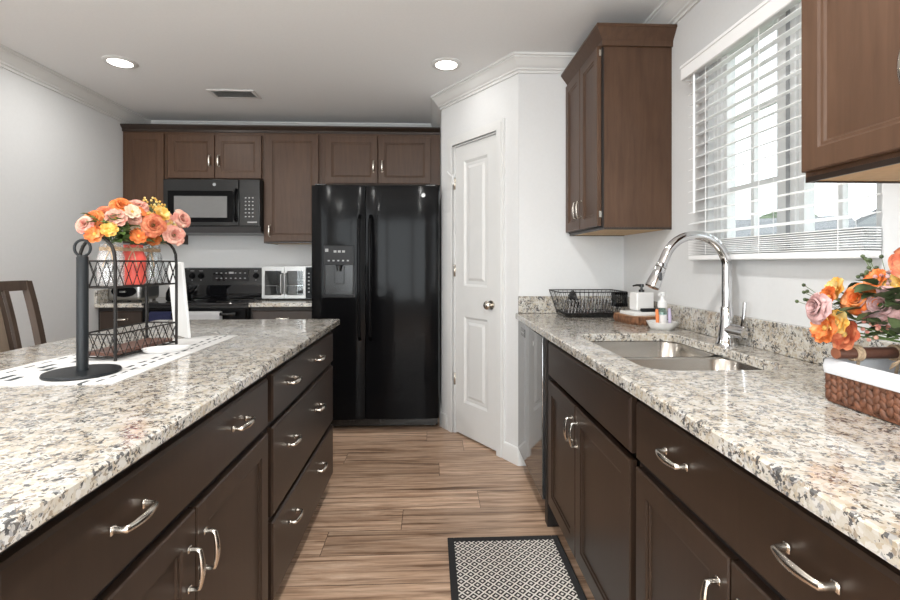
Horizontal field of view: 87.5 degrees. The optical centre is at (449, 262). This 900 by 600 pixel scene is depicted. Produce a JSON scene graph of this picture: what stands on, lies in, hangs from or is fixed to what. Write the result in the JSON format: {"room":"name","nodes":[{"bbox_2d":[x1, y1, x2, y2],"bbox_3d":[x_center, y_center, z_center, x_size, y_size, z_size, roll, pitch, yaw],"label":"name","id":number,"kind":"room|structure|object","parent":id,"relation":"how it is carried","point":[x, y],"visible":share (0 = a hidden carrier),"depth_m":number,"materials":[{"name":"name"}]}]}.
{"room":"kitchen","nodes":[
{"label":"kitchen","id":0,"kind":"room"},
{"bbox_2d":[0,67,146,347],"bbox_3d":[-2.543,-0.010,0.012,0.100,2.440,8.430,0,0,-2],"label":"wall","id":1,"kind":"structure","parent":0,"point":[61,157],"depth_m":3.09,"materials":[{"name":"paint"}]},
{"bbox_2d":[94,289,111,302],"bbox_3d":[-2.634,0.250,3.801,0.020,0.100,0.648,0,0,-2],"label":"backsplash","id":2,"kind":"structure","parent":1,"relation":"attached to","point":[100,296],"depth_m":3.52,"materials":[{"name":"stone"}]},
{"bbox_2d":[123,131,187,244],"bbox_3d":[-2.473,-0.625,3.941,0.349,0.925,0.383,0,0,-2],"label":"upper cabinet","id":3,"kind":"object","parent":1,"relation":"attached to","point":[144,153],"visible":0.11,"depth_m":3.79,"materials":[{"name":"brown wood"}]},
{"bbox_2d":[0,0,700,126],"bbox_3d":[-0.667,-1.183,0.088,3.655,0.095,8.230,0,0,-2],"label":"trim","id":4,"kind":"structure","parent":1,"relation":"attached to","point":[667,11],"depth_m":3.02,"materials":[{"name":"white paint"}]},
{"bbox_2d":[147,189,439,396],"bbox_3d":[-0.835,-0.010,4.250,3.855,2.440,0.100,0,0,-2],"label":"wall","id":5,"kind":"structure","parent":0,"point":[200,251],"depth_m":4.16,"materials":[{"name":"paint"}]},
{"bbox_2d":[167,132,263,180],"bbox_3d":[-1.913,-0.885,3.963,0.768,0.403,0.383,0,0,-2],"label":"upper cabinet","id":6,"kind":"object","parent":5,"relation":"attached to","point":[190,155],"visible":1,"depth_m":3.81,"materials":[{"name":"brown wood"}]},
{"bbox_2d":[163,179,263,235],"bbox_3d":[-1.909,-0.456,3.928,0.758,0.428,0.452,0,0,-2],"label":"microwave","id":7,"kind":"object","parent":6,"relation":"attached to","point":[215,207],"visible":0.91,"depth_m":3.75,"materials":[{"name":"grey plastic"}]},
{"bbox_2d":[264,133,320,244],"bbox_3d":[-1.296,-0.625,3.988,0.462,0.925,0.383,0,0,-2],"label":"upper cabinet","id":8,"kind":"object","parent":5,"relation":"attached to","point":[292,161],"visible":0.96,"depth_m":3.84,"materials":[{"name":"brown wood"}]},
{"bbox_2d":[321,134,439,188],"bbox_3d":[-0.576,-0.867,4.017,0.975,0.440,0.383,0,0,-2],"label":"upper cabinet","id":9,"kind":"object","parent":5,"relation":"attached to","point":[346,159],"visible":1,"depth_m":3.86,"materials":[{"name":"brown wood"}]},
{"bbox_2d":[120,124,439,134],"bbox_3d":[-1.366,-1.089,3.930,2.560,0.053,0.236,0,0,-2],"label":"crown molding","id":10,"kind":"structure","parent":9,"relation":"attached to","point":[125,127],"depth_m":3.83,"materials":[{"name":"brown wood"}]},
{"bbox_2d":[0,0,662,123],"bbox_3d":[-0.667,-1.280,0.088,3.955,0.100,8.430,0,0,-2],"label":"ceiling","id":11,"kind":"structure","parent":0,"point":[342,61],"depth_m":2.65,"materials":[{"name":"paint"}]},
{"bbox_2d":[101,55,138,68],"bbox_3d":[-2.018,-1.225,2.876,0.190,0.008,0.190,0,0,-2],"label":"recessed light","id":12,"kind":"object","parent":11,"relation":"in","point":[116,61],"visible":1,"depth_m":2.87,"materials":[{"name":"white paint"}]},
{"bbox_2d":[206,89,261,98],"bbox_3d":[-1.564,-1.226,3.415,0.330,0.008,0.170,0,0,-2],"label":"ceiling vent","id":13,"kind":"object","parent":11,"relation":"in","point":[218,93],"visible":1,"depth_m":3.41,"materials":[{"name":"white metal"}]},
{"bbox_2d":[431,57,461,70],"bbox_3d":[-0.022,-1.225,2.906,0.190,0.008,0.190,0,0,-2],"label":"recessed light","id":14,"kind":"object","parent":11,"relation":"in","point":[442,64],"visible":1,"depth_m":2.90,"materials":[{"name":"white paint"}]},
{"bbox_2d":[273,418,594,599],"bbox_3d":[-0.667,1.260,0.088,3.955,0.100,8.430,0,0,-2],"label":"floor","id":15,"kind":"structure","parent":0,"point":[393,497],"depth_m":2.26,"materials":[{"name":"brown wood"}]},
{"bbox_2d":[0,280,46,352],"bbox_3d":[-1.704,0.645,1.963,0.546,1.130,0.467,0,0,-2],"label":"counter chair","id":16,"kind":"object","parent":15,"relation":"on","point":[10,339],"visible":0.24,"depth_m":2.07,"materials":[{"name":"brown wood"}]},
{"bbox_2d":[98,307,143,331],"bbox_3d":[-2.466,0.771,3.799,0.352,0.878,0.659,0,0,-2],"label":"base cabinet","id":17,"kind":"object","parent":15,"relation":"on","point":[125,316],"visible":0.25,"depth_m":3.51,"materials":[{"name":"brown wood"}]},
{"bbox_2d":[94,297,165,307],"bbox_3d":[-2.466,0.316,3.805,0.355,0.031,0.654,0,0,-2],"label":"countertop","id":18,"kind":"structure","parent":17,"relation":"on","point":[120,304],"depth_m":3.48,"materials":[{"name":"stone"}]},
{"bbox_2d":[108,280,158,301],"bbox_3d":[-2.478,0.217,3.683,0.255,0.166,0.280,0,0,-2],"label":"toaster","id":19,"kind":"object","parent":18,"relation":"on","point":[133,293],"visible":0.66,"depth_m":3.57,"materials":[{"name":"silver metal"}]},
{"bbox_2d":[0,376,267,599],"bbox_3d":[-0.850,0.771,0.866,0.667,0.878,1.265,0,0,-2],"label":"base cabinet","id":20,"kind":"object","parent":15,"relation":"on","point":[188,519],"visible":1,"depth_m":0.95,"materials":[{"name":"brown wood"}]},
{"bbox_2d":[0,319,339,552],"bbox_3d":[-1.022,0.316,1.352,0.958,0.031,2.305,0,0,-2],"label":"countertop","id":21,"kind":"structure","parent":20,"relation":"on","point":[59,444],"depth_m":0.96,"materials":[{"name":"stone"}]},
{"bbox_2d":[0,335,237,385],"bbox_3d":[-1.050,0.298,1.535,0.405,0.002,0.783,0,0,-2],"label":"table runner","id":22,"kind":"object","parent":21,"relation":"on","point":[134,364],"visible":0.76,"depth_m":1.38,"materials":[{"name":"fabric"}]},
{"bbox_2d":[39,239,121,381],"bbox_3d":[-0.988,0.116,1.263,0.176,0.362,0.176,0,0,-2],"label":"paper towel holder","id":23,"kind":"object","parent":22,"relation":"on","point":[83,370],"visible":1,"depth_m":1.25,"materials":[{"name":"black metal"}]},
{"bbox_2d":[78,236,177,360],"bbox_3d":[-1.063,0.106,1.574,0.122,0.383,0.306,0,0,3],"label":"wire rack","id":24,"kind":"object","parent":22,"relation":"on","point":[114,339],"visible":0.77,"depth_m":1.52,"materials":[{"name":"black metal"}]},
{"bbox_2d":[97,244,122,284],"bbox_3d":[-1.062,0.005,1.472,0.072,0.132,0.083,0,0,-33],"label":"mason jar","id":25,"kind":"object","parent":24,"relation":"in","point":[102,248],"visible":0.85,"depth_m":1.45,"materials":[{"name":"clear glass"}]},
{"bbox_2d":[75,198,141,278],"bbox_3d":[-1.060,-0.080,1.478,0.173,0.258,0.155,0,0,-2],"label":"flower bouquet","id":26,"kind":"object","parent":25,"relation":"in","point":[106,221],"visible":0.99,"depth_m":1.44,"materials":[{"name":"orange plant"}]},
{"bbox_2d":[89,338,172,355],"bbox_3d":[-1.063,0.279,1.574,0.096,0.012,0.280,0,0,3],"label":"wooden board","id":27,"kind":"object","parent":24,"relation":"in","point":[148,340],"visible":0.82,"depth_m":1.53,"materials":[{"name":"wood"}]},
{"bbox_2d":[89,260,175,288],"bbox_3d":[-1.063,0.035,1.574,0.116,0.086,0.300,0,0,3],"label":"basket","id":28,"kind":"object","parent":24,"relation":"on","point":[113,272],"depth_m":1.51,"materials":[{"name":"black metal"}]},
{"bbox_2d":[89,321,175,358],"bbox_3d":[-1.063,0.252,1.574,0.116,0.075,0.300,0,0,3],"label":"basket","id":29,"kind":"object","parent":24,"relation":"on","point":[114,339],"depth_m":1.53,"materials":[{"name":"black metal"}]},
{"bbox_2d":[120,245,145,284],"bbox_3d":[-1.055,0.005,1.565,0.072,0.132,0.083,0,0,-33],"label":"mason jar","id":30,"kind":"object","parent":24,"relation":"in","point":[130,252],"visible":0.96,"depth_m":1.54,"materials":[{"name":"red glass"}]},
{"bbox_2d":[116,199,170,244],"bbox_3d":[-1.042,-0.085,1.574,0.188,0.266,0.160,0,0,-2],"label":"flower bouquet","id":31,"kind":"object","parent":30,"relation":"in","point":[153,224],"visible":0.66,"depth_m":1.54,"materials":[{"name":"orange plant"}]},
{"bbox_2d":[144,246,160,264],"bbox_3d":[-1.061,0.005,1.666,0.072,0.132,0.083,0,0,-33],"label":"mason jar","id":32,"kind":"object","parent":24,"relation":"in","point":[148,249],"visible":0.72,"depth_m":1.64,"materials":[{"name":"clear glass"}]},
{"bbox_2d":[129,197,190,276],"bbox_3d":[-1.036,-0.092,1.672,0.205,0.282,0.152,0,0,-2],"label":"flower bouquet","id":33,"kind":"object","parent":32,"relation":"in","point":[173,234],"visible":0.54,"depth_m":1.65,"materials":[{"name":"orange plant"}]},
{"bbox_2d":[141,345,190,353],"bbox_3d":[-0.948,0.289,1.572,0.144,0.016,0.068,0,0,-27],"label":"spoon rest","id":34,"kind":"object","parent":22,"relation":"on","point":[168,348],"visible":1,"depth_m":1.56,"materials":[{"name":"white ceramic"}]},
{"bbox_2d":[167,262,190,338],"bbox_3d":[-1.086,0.147,1.883,0.164,0.299,0.037,0,0,43],"label":"serving board","id":35,"kind":"object","parent":22,"relation":"on","point":[183,313],"visible":0.7,"depth_m":1.85,"materials":[{"name":"white plastic"}]},
{"bbox_2d":[141,268,264,321],"bbox_3d":[-1.904,0.610,3.775,0.760,1.140,0.713,0,0,-2],"label":"range","id":36,"kind":"object","parent":15,"relation":"on","point":[229,291],"visible":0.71,"depth_m":4.04,"materials":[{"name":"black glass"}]},
{"bbox_2d":[149,311,172,320],"bbox_3d":[-2.097,0.497,3.418,0.155,0.289,0.051,0,0,-2],"label":"dish towel","id":37,"kind":"object","parent":36,"relation":"hanging from","point":[160,315],"visible":0.28,"depth_m":3.40,"materials":[{"name":"blue fabric"}]},
{"bbox_2d":[166,280,197,300],"bbox_3d":[-2.128,0.193,3.714,0.207,0.202,0.184,0,0,-40],"label":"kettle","id":38,"kind":"object","parent":36,"relation":"on","point":[189,291],"visible":0.26,"depth_m":3.69,"materials":[{"name":"black metal"}]},
{"bbox_2d":[141,297,264,305],"bbox_3d":[-1.904,0.305,3.771,0.760,0.020,0.600,0,0,-2],"label":"cooktop","id":39,"kind":"object","parent":36,"relation":"in","point":[196,301],"depth_m":3.60,"materials":[{"name":"black glass"}]},
{"bbox_2d":[189,311,221,319],"bbox_3d":[-1.800,0.507,3.430,0.250,0.309,0.051,0,0,-2],"label":"dish towel","id":40,"kind":"object","parent":36,"relation":"hanging from","point":[193,315],"visible":0.26,"depth_m":3.41,"materials":[{"name":"white fabric"}]},
{"bbox_2d":[251,307,311,318],"bbox_3d":[-1.277,0.771,3.847,0.490,0.878,0.659,0,0,-2],"label":"base cabinet","id":41,"kind":"object","parent":15,"relation":"on","point":[256,312],"visible":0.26,"depth_m":3.56,"materials":[{"name":"brown wood"}]},
{"bbox_2d":[248,298,311,306],"bbox_3d":[-1.276,0.316,3.854,0.495,0.031,0.654,0,0,-2],"label":"countertop","id":42,"kind":"structure","parent":41,"relation":"on","point":[288,302],"depth_m":3.54,"materials":[{"name":"stone"}]},
{"bbox_2d":[262,266,311,299],"bbox_3d":[-1.309,0.164,3.946,0.435,0.272,0.378,0,0,-2],"label":"toaster oven","id":43,"kind":"object","parent":42,"relation":"on","point":[278,282],"visible":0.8,"depth_m":3.80,"materials":[{"name":"silver metal"}]},
{"bbox_2d":[264,331,332,599],"bbox_3d":[-0.896,0.771,1.996,0.667,0.878,0.998,0,0,-2],"label":"base cabinet","id":44,"kind":"object","parent":15,"relation":"on","point":[299,429],"visible":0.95,"depth_m":1.80,"materials":[{"name":"brown wood"}]},
{"bbox_2d":[312,184,438,425],"bbox_3d":[-0.552,0.319,3.748,0.912,1.782,0.866,0,0,-2],"label":"refrigerator","id":45,"kind":"object","parent":15,"relation":"on","point":[375,249],"visible":0.91,"depth_m":3.38,"materials":[{"name":"metal"}]},
{"bbox_2d":[447,535,586,599],"bbox_3d":[0.249,1.205,1.641,0.486,0.008,0.850,0,0,-2],"label":"kitchen rug","id":46,"kind":"object","parent":15,"relation":"on","point":[504,567],"visible":1,"depth_m":1.84,"materials":[{"name":"black fabric"}]},
{"bbox_2d":[518,320,544,499],"bbox_3d":[0.718,0.774,2.518,0.602,0.872,0.605,0,0,-2],"label":"dishwasher","id":47,"kind":"object","parent":15,"relation":"on","point":[531,345],"visible":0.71,"depth_m":2.41,"materials":[{"name":"silver metal"}]},
{"bbox_2d":[545,338,558,526],"bbox_3d":[0.749,0.771,2.192,0.606,0.878,0.046,0,0,-2],"label":"filler panel","id":48,"kind":"object","parent":15,"relation":"on","point":[550,519],"visible":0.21,"depth_m":2.17,"materials":[{"name":"brown wood"}]},
{"bbox_2d":[548,342,639,599],"bbox_3d":[0.751,0.785,1.710,0.644,0.850,0.913,0,0,-2],"label":"base cabinet","id":49,"kind":"object","parent":15,"relation":"on","point":[593,462],"visible":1,"depth_m":1.54,"materials":[{"name":"brown wood"}]},
{"bbox_2d":[636,400,899,599],"bbox_3d":[0.789,0.771,0.779,0.644,0.878,0.950,0,0,-2],"label":"base cabinet","id":50,"kind":"object","parent":15,"relation":"on","point":[708,527],"visible":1,"depth_m":0.86,"materials":[{"name":"brown wood"}]},
{"bbox_2d":[515,313,899,569],"bbox_3d":[0.772,0.316,1.550,0.659,0.031,2.555,0,0,-2],"label":"countertop","id":51,"kind":"structure","parent":50,"relation":"on","point":[777,422],"depth_m":0.90,"materials":[{"name":"stone"}]},
{"bbox_2d":[549,289,627,317],"bbox_3d":[0.780,0.228,2.681,0.385,0.143,0.247,0,0,-2],"label":"dish rack","id":52,"kind":"object","parent":51,"relation":"on","point":[618,299],"visible":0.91,"depth_m":2.59,"materials":[{"name":"black metal"}]},
{"bbox_2d":[568,290,579,307],"bbox_3d":[0.715,0.208,2.720,0.062,0.105,0.110,0,0,3],"label":"serving bowl","id":53,"kind":"object","parent":52,"relation":"in","point":[573,295],"visible":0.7,"depth_m":2.68,"materials":[{"name":"black"}]},
{"bbox_2d":[556,311,612,317],"bbox_3d":[0.780,0.290,2.684,0.310,0.018,0.216,0,0,-2],"label":"drip tray","id":54,"kind":"object","parent":52,"relation":"on","point":[569,314],"depth_m":2.58,"materials":[{"name":"black metal"}]},
{"bbox_2d":[613,312,655,324],"bbox_3d":[0.954,0.279,2.376,0.198,0.041,0.249,0,0,-10],"label":"wood slab","id":55,"kind":"object","parent":51,"relation":"on","point":[628,319],"visible":0.59,"depth_m":2.28,"materials":[{"name":"brown wood"}]},
{"bbox_2d":[620,310,663,315],"bbox_3d":[0.959,0.249,2.356,0.160,0.018,0.135,0,0,-10],"label":"soap tray","id":56,"kind":"object","parent":55,"relation":"on","point":[627,312],"visible":0.74,"depth_m":2.29,"materials":[{"name":"white ceramic"}]},
{"bbox_2d":[630,284,653,310],"bbox_3d":[0.970,0.172,2.386,0.101,0.134,0.072,0,0,-10],"label":"soap dispenser","id":57,"kind":"object","parent":56,"relation":"on","point":[641,299],"visible":0.91,"depth_m":2.35,"materials":[{"name":"white ceramic"}]},
{"bbox_2d":[640,308,658,311],"bbox_3d":[0.985,0.232,2.320,0.090,0.016,0.024,0,0,-10],"label":"sponge","id":58,"kind":"object","parent":56,"relation":"on","point":[641,309],"visible":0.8,"depth_m":2.31,"materials":[{"name":"black metal"}]},
{"bbox_2d":[646,320,677,329],"bbox_3d":[0.963,0.282,2.136,0.136,0.034,0.130,0,0,-2],"label":"soap dish","id":59,"kind":"object","parent":51,"relation":"on","point":[652,324],"visible":0.96,"depth_m":2.09,"materials":[{"name":"white ceramic"}]},
{"bbox_2d":[655,309,658,322],"bbox_3d":[0.939,0.251,2.128,0.016,0.086,0.020,0,0,-2],"label":"dish brush","id":60,"kind":"object","parent":59,"relation":"in","point":[656,310],"visible":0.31,"depth_m":2.12,"materials":[{"name":"orange plastic"}]},
{"bbox_2d":[657,292,666,322],"bbox_3d":[0.964,0.212,2.142,0.050,0.163,0.045,0,0,-2],"label":"soap bottle","id":61,"kind":"object","parent":59,"relation":"on","point":[662,303],"visible":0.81,"depth_m":2.13,"materials":[{"name":"plastic"}]},
{"bbox_2d":[668,308,671,322],"bbox_3d":[0.997,0.250,2.133,0.016,0.089,0.020,0,0,-2],"label":"dish brush","id":62,"kind":"object","parent":59,"relation":"in","point":[669,309],"visible":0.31,"depth_m":2.13,"materials":[{"name":"purple plastic"}]},
{"bbox_2d":[591,341,762,401],"bbox_3d":[0.755,0.416,1.657,0.430,0.170,0.692,0,0,-2],"label":"sink","id":63,"kind":"object","parent":51,"relation":"in","point":[662,355],"visible":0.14,"depth_m":1.75,"materials":[{"name":"silver metal"}]},
{"bbox_2d":[591,341,713,357],"bbox_3d":[0.748,0.416,1.831,0.430,0.170,0.344,0,0,-2],"label":"basin","id":64,"kind":"object","parent":63,"relation":"in","point":[625,349],"depth_m":2.00,"materials":[{"name":"silver metal"}]},
{"bbox_2d":[627,358,762,401],"bbox_3d":[0.762,0.416,1.473,0.430,0.170,0.324,0,0,-2],"label":"basin","id":65,"kind":"object","parent":63,"relation":"in","point":[674,364],"depth_m":1.63,"materials":[{"name":"silver metal"}]},
{"bbox_2d":[645,231,749,345],"bbox_3d":[0.893,0.091,1.708,0.353,0.418,0.111,0,0,-2],"label":"kitchen faucet","id":66,"kind":"object","parent":51,"relation":"on","point":[728,331],"visible":1,"depth_m":1.71,"materials":[{"name":"silver metal"}]},
{"bbox_2d":[823,344,899,424],"bbox_3d":[0.949,0.236,0.834,0.269,0.126,0.399,0,0,-2],"label":"woven basket","id":67,"kind":"object","parent":51,"relation":"on","point":[859,378],"visible":0.98,"depth_m":0.96,"materials":[{"name":"wicker"}]},
{"bbox_2d":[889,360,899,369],"bbox_3d":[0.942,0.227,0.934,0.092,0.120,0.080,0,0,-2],"label":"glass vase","id":68,"kind":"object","parent":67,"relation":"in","point":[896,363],"visible":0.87,"depth_m":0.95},
{"bbox_2d":[795,247,899,349],"bbox_3d":[0.940,0.114,0.935,0.323,0.304,0.318,0,0,-2],"label":"flower bouquet","id":69,"kind":"object","parent":68,"relation":"in","point":[875,302],"visible":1,"depth_m":0.96,"materials":[{"name":"orange plant"}]},
{"bbox_2d":[440,110,441,411],"bbox_3d":[-0.038,-0.010,3.871,0.080,2.440,0.721,0,0,-2],"label":"wall","id":70,"kind":"structure","parent":0,"point":[441,110],"depth_m":3.51,"materials":[{"name":"paint"}]},
{"bbox_2d":[439,397,446,429],"bbox_3d":[-0.072,1.157,3.650,0.056,0.105,0.500,0,0,-8],"label":"baseboard","id":71,"kind":"structure","parent":70,"relation":"attached to","point":[442,416],"depth_m":3.46,"materials":[{"name":"white paint"}]},
{"bbox_2d":[442,74,518,446],"bbox_3d":[0.215,-0.010,3.181,0.100,2.440,0.825,0,0,-35],"label":"wall","id":72,"kind":"structure","parent":0,"point":[499,101],"depth_m":2.90,"materials":[{"name":"paint"}]},
{"bbox_2d":[447,135,495,450],"bbox_3d":[0.146,0.189,3.179,0.094,2.015,0.506,0,0,-35],"label":"door","id":73,"kind":"structure","parent":72,"relation":"in","point":[474,178],"depth_m":3.17,"materials":[{"name":"white paint"}]},
{"bbox_2d":[447,118,504,457],"bbox_3d":[0.199,0.157,3.188,0.118,2.107,0.609,0,0,-35],"label":"trim","id":74,"kind":"structure","parent":72,"relation":"attached to","point":[497,128],"depth_m":3.01,"materials":[{"name":"white paint"}]},
{"bbox_2d":[503,441,525,465],"bbox_3d":[0.388,1.157,2.845,0.169,0.105,0.049,0,0,39],"label":"baseboard","id":75,"kind":"structure","parent":72,"relation":"attached to","point":[511,453],"depth_m":2.84,"materials":[{"name":"white paint"}]},
{"bbox_2d":[519,74,623,295],"bbox_3d":[0.731,-0.010,2.878,0.636,2.440,0.100,0,0,-2],"label":"wall","id":76,"kind":"structure","parent":0,"point":[549,257],"depth_m":2.82,"materials":[{"name":"paint"}]},
{"bbox_2d":[518,296,621,312],"bbox_3d":[0.718,0.249,2.816,0.623,0.102,0.020,0,0,-2],"label":"backsplash","id":77,"kind":"structure","parent":76,"relation":"attached to","point":[526,304],"depth_m":2.80,"materials":[{"name":"stone"}]},
{"bbox_2d":[624,0,899,360],"bbox_3d":[1.209,-0.010,0.164,0.100,2.440,8.230,0,0,-2],"label":"wall","id":78,"kind":"structure","parent":0,"point":[770,288],"depth_m":1.98,"materials":[{"name":"paint"}]},
{"bbox_2d":[561,23,676,235],"bbox_3d":[0.866,-0.645,2.522,0.394,0.967,0.617,0,0,-2],"label":"upper cabinet","id":79,"kind":"object","parent":78,"relation":"attached to","point":[618,81],"visible":1,"depth_m":2.27,"materials":[{"name":"brown wood"}]},
{"bbox_2d":[622,297,899,364],"bbox_3d":[1.092,0.249,1.562,0.020,0.102,2.554,0,0,-2],"label":"backsplash","id":80,"kind":"structure","parent":78,"relation":"attached to","point":[795,341],"depth_m":1.59,"materials":[{"name":"stone"}]},
{"bbox_2d":[708,249,881,254],"bbox_3d":[1.116,-0.030,1.596,0.031,0.013,0.760,0,0,-2],"label":"trim","id":81,"kind":"structure","parent":78,"relation":"attached to","point":[866,249],"depth_m":1.44,"materials":[{"name":"white paint"}]},
{"bbox_2d":[714,2,881,252],"bbox_3d":[1.154,-0.448,1.598,0.064,0.845,0.760,0,0,-2],"label":"window","id":82,"kind":"structure","parent":78,"relation":"in","point":[793,170],"depth_m":1.60,"materials":[{"name":"white plastic"}]},
{"bbox_2d":[680,0,881,259],"bbox_3d":[1.060,-0.434,1.622,0.080,0.844,0.865,0,0,-2],"label":"window blind","id":83,"kind":"object","parent":82,"relation":"attached to","point":[767,11],"visible":0.87,"depth_m":1.59,"materials":[{"name":"white plastic"}]},
{"bbox_2d":[801,0,899,183],"bbox_3d":[0.941,-0.661,0.767,0.386,0.967,0.672,0,0,-2],"label":"upper cabinet","id":84,"kind":"object","parent":78,"relation":"attached to","point":[850,49],"visible":1,"depth_m":0.93,"materials":[{"name":"brown wood"}]},
{"label":"outside","id":85,"kind":"structure","parent":0,"visible":0},
{"bbox_3d":[30.169,1.660,16.232,58.400,0.100,90.000,0,0,-2],"label":"ground","id":86,"kind":"structure","parent":85,"visible":0},
{"bbox_2d":[759,212,816,218],"bbox_3d":[18.664,-0.650,26.157,3.342,4.520,3.478,0,0,37],"label":"tree","id":87,"kind":"object","parent":86,"relation":"on","point":[769,215],"visible":0.02,"depth_m":25.66,"materials":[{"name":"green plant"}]},
{"bbox_2d":[736,216,871,249],"bbox_3d":[11.981,-0.065,18.561,6.060,3.350,6.800,0,0,30],"label":"house","id":88,"kind":"structure","parent":86,"relation":"on","point":[832,224],"depth_m":17.12,"materials":[{"name":"white"}]},
{"bbox_2d":[856,209,875,244],"bbox_3d":[23.835,-1.090,23.338,7.300,5.400,8.860,0,0,42],"label":"house","id":89,"kind":"structure","parent":86,"relation":"on","point":[870,220],"depth_m":21.59,"materials":[{"name":"white"}]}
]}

